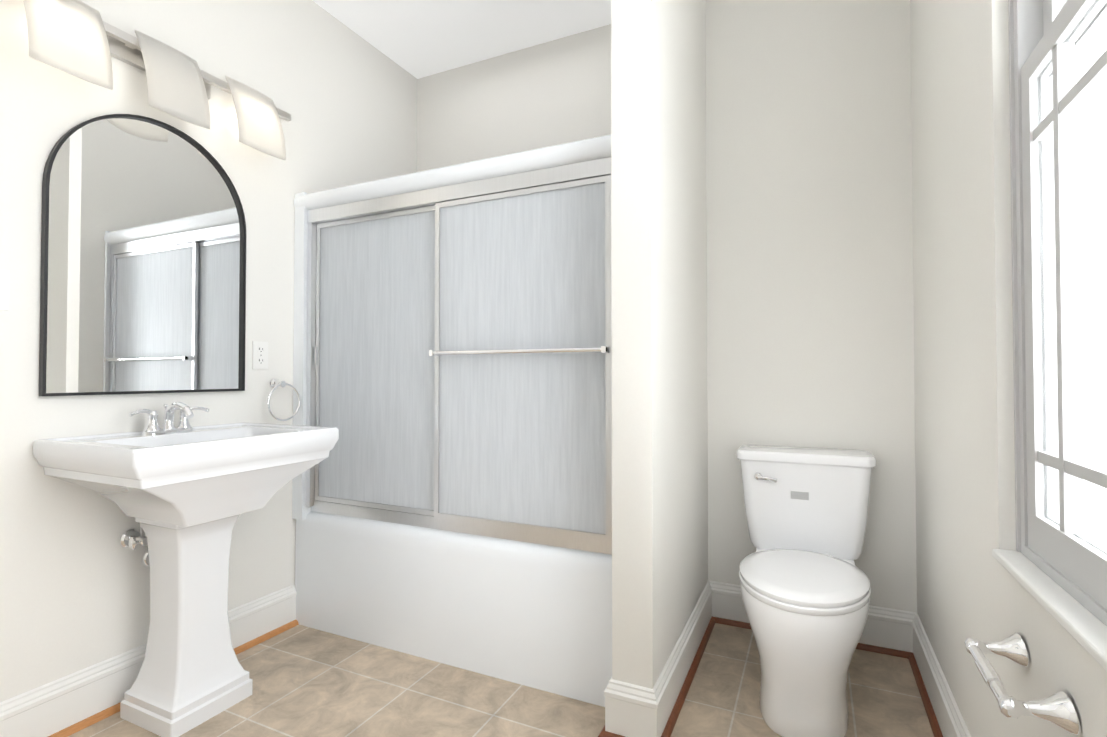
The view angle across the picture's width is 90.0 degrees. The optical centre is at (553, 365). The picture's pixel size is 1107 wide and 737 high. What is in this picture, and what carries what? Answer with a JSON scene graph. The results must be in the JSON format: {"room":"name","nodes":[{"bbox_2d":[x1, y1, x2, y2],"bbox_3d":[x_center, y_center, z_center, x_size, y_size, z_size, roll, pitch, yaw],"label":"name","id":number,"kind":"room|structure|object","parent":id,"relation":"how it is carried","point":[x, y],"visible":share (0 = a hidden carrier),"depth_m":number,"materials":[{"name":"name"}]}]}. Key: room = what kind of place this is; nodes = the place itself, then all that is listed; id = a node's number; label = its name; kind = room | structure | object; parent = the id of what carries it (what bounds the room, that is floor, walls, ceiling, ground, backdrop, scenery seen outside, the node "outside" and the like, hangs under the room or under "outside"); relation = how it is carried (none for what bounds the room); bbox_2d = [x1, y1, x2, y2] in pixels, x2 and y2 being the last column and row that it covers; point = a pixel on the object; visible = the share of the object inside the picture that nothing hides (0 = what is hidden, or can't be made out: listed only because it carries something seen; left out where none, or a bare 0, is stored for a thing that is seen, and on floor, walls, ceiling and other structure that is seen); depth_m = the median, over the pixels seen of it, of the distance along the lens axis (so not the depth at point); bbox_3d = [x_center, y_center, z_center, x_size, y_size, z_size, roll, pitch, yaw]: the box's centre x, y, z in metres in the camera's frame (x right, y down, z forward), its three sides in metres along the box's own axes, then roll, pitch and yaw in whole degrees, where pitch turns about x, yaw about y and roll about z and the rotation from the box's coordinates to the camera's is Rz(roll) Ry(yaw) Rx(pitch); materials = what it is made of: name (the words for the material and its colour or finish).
{"room":"bathroom","nodes":[
{"label":"bathroom","id":0,"kind":"room"},
{"bbox_2d":[0,0,416,701],"bbox_3d":[-1.577,-0.293,1.812,0.140,2.880,3.580,0,-1,25],"label":"wall","id":1,"kind":"structure","parent":0,"point":[74,584],"depth_m":1.94,"materials":[{"name":"paint"}]},
{"bbox_2d":[39,114,245,395],"bbox_3d":[-1.409,-0.386,1.976,0.022,0.970,0.656,0,-1,25],"label":"vanity mirror","id":2,"kind":"object","parent":1,"relation":"attached to","point":[143,261],"visible":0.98,"depth_m":1.92,"materials":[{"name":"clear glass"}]},
{"bbox_2d":[0,584,298,736],"bbox_3d":[-1.664,1.054,1.398,0.036,0.172,2.397,0,-1,25],"label":"baseboard","id":3,"kind":"structure","parent":1,"relation":"attached to","point":[70,704],"depth_m":1.79,"materials":[{"name":"paint"}]},
{"bbox_2d":[23,0,290,159],"bbox_3d":[-1.348,-0.992,1.960,0.159,0.288,1.003,0,-1,25],"label":"sconce","id":4,"kind":"object","parent":1,"relation":"attached to","point":[80,39],"visible":1,"depth_m":1.87,"materials":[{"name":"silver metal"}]},
{"bbox_2d":[252,341,267,368],"bbox_3d":[-1.241,-0.042,2.344,0.009,0.116,0.070,0,-1,25],"label":"electrical outlet plate","id":5,"kind":"object","parent":1,"relation":"attached to","point":[259,355],"visible":1,"depth_m":2.34,"materials":[{"name":"plastic"}]},
{"bbox_2d":[267,378,299,420],"bbox_3d":[-1.183,0.149,2.405,0.058,0.186,0.165,0,-1,25],"label":"towel ring","id":6,"kind":"object","parent":1,"relation":"attached to","point":[275,383],"visible":1,"depth_m":2.39,"materials":[{"name":"silver metal"}]},
{"bbox_2d":[313,0,610,78],"bbox_3d":[-0.387,-1.793,1.279,2.770,0.100,3.580,0,-1,25],"label":"ceiling","id":7,"kind":"structure","parent":0,"point":[417,39],"depth_m":2.79,"materials":[{"name":"paint"}]},
{"bbox_2d":[68,623,933,736],"bbox_3d":[-0.387,1.187,1.227,2.770,0.100,3.580,0,-1,25],"label":"floor","id":8,"kind":"structure","parent":0,"point":[309,682],"depth_m":1.90,"materials":[{"name":"tile"}]},
{"bbox_2d":[33,402,338,736],"bbox_3d":[-1.179,0.637,1.853,0.526,1.021,0.690,0,-1,25],"label":"pedestal sink","id":9,"kind":"object","parent":8,"relation":"on","point":[184,493],"visible":1,"depth_m":1.78,"materials":[{"name":"ceramic"}]},
{"bbox_2d":[292,134,611,706],"bbox_3d":[-0.296,0.192,2.540,1.547,1.935,0.872,0,-1,25],"label":"shower","id":10,"kind":"object","parent":8,"relation":"on","point":[452,383],"visible":0.73,"depth_m":2.12,"materials":[{"name":"plastic"}]},
{"bbox_2d":[737,445,875,736],"bbox_3d":[0.903,0.746,2.005,0.504,0.809,0.804,0,-1,25],"label":"toilet","id":11,"kind":"object","parent":8,"relation":"on","point":[805,587],"visible":1,"depth_m":1.82,"materials":[{"name":"ceramic"}]},
{"bbox_2d":[611,0,707,688],"bbox_3d":[0.446,-0.287,2.149,0.128,2.880,0.970,0,-1,25],"label":"wall","id":12,"kind":"structure","parent":0,"point":[659,346],"depth_m":1.75,"materials":[{"name":"paint"}]},
{"bbox_2d":[640,580,719,736],"bbox_3d":[0.513,1.065,2.074,0.036,0.172,1.006,0,-1,25],"label":"baseboard","id":13,"kind":"structure","parent":12,"relation":"attached to","point":[660,706],"depth_m":1.91,"materials":[{"name":"paint"}]},
{"bbox_2d":[417,0,916,612],"bbox_3d":[0.345,-0.276,2.810,2.490,2.880,0.140,0,-1,25],"label":"wall","id":14,"kind":"structure","parent":0,"point":[809,248],"depth_m":2.41,"materials":[{"name":"paint"}]},
{"bbox_2d":[720,582,907,657],"bbox_3d":[1.067,1.070,2.350,0.690,0.172,0.036,0,-1,25],"label":"baseboard","id":15,"kind":"structure","parent":14,"relation":"attached to","point":[883,633],"depth_m":2.24,"materials":[{"name":"paint"}]},
{"bbox_2d":[910,0,1106,736],"bbox_3d":[0.803,-0.313,0.694,0.140,2.880,3.580,0,-1,25],"label":"wall","id":16,"kind":"structure","parent":0,"point":[969,585],"depth_m":1.42,"materials":[{"name":"paint"}]},
{"bbox_2d":[904,611,970,736],"bbox_3d":[0.724,1.042,0.708,0.036,0.172,3.300,0,-1,25],"label":"baseboard","id":17,"kind":"structure","parent":16,"relation":"attached to","point":[945,718],"depth_m":1.84,"materials":[{"name":"paint"}]},
{"bbox_2d":[965,632,1080,736],"bbox_3d":[0.822,0.551,0.991,0.094,0.060,0.294,0,-1,25],"label":"toilet paper holder","id":18,"kind":"object","parent":16,"relation":"attached to","point":[1057,708],"visible":1,"depth_m":0.91,"materials":[{"name":"silver metal"}]},
{"bbox_2d":[992,549,1106,671],"bbox_3d":[0.789,0.403,0.788,0.051,0.020,0.920,0,-1,25],"label":"window sill","id":19,"kind":"structure","parent":16,"relation":"attached to","point":[1082,626],"depth_m":0.92,"materials":[{"name":"paint"}]},
{"bbox_2d":[1008,0,1106,625],"bbox_3d":[0.845,-0.581,0.779,0.089,1.980,0.920,0,-1,25],"label":"window unit","id":20,"kind":"structure","parent":16,"relation":"in","point":[1052,43],"depth_m":1.10,"materials":[{"name":"plastic"}]},
{"label":"outside","id":21,"kind":"structure","parent":0,"visible":0},
{"bbox_2d":[1075,32,1106,546],"bbox_3d":[1.623,-0.814,1.201,0.001,5.100,6.500,0,-1,25],"label":"sky","id":22,"kind":"structure","parent":21,"point":[1086,265],"depth_m":2.10,"materials":[{"name":"white"}]}
]}

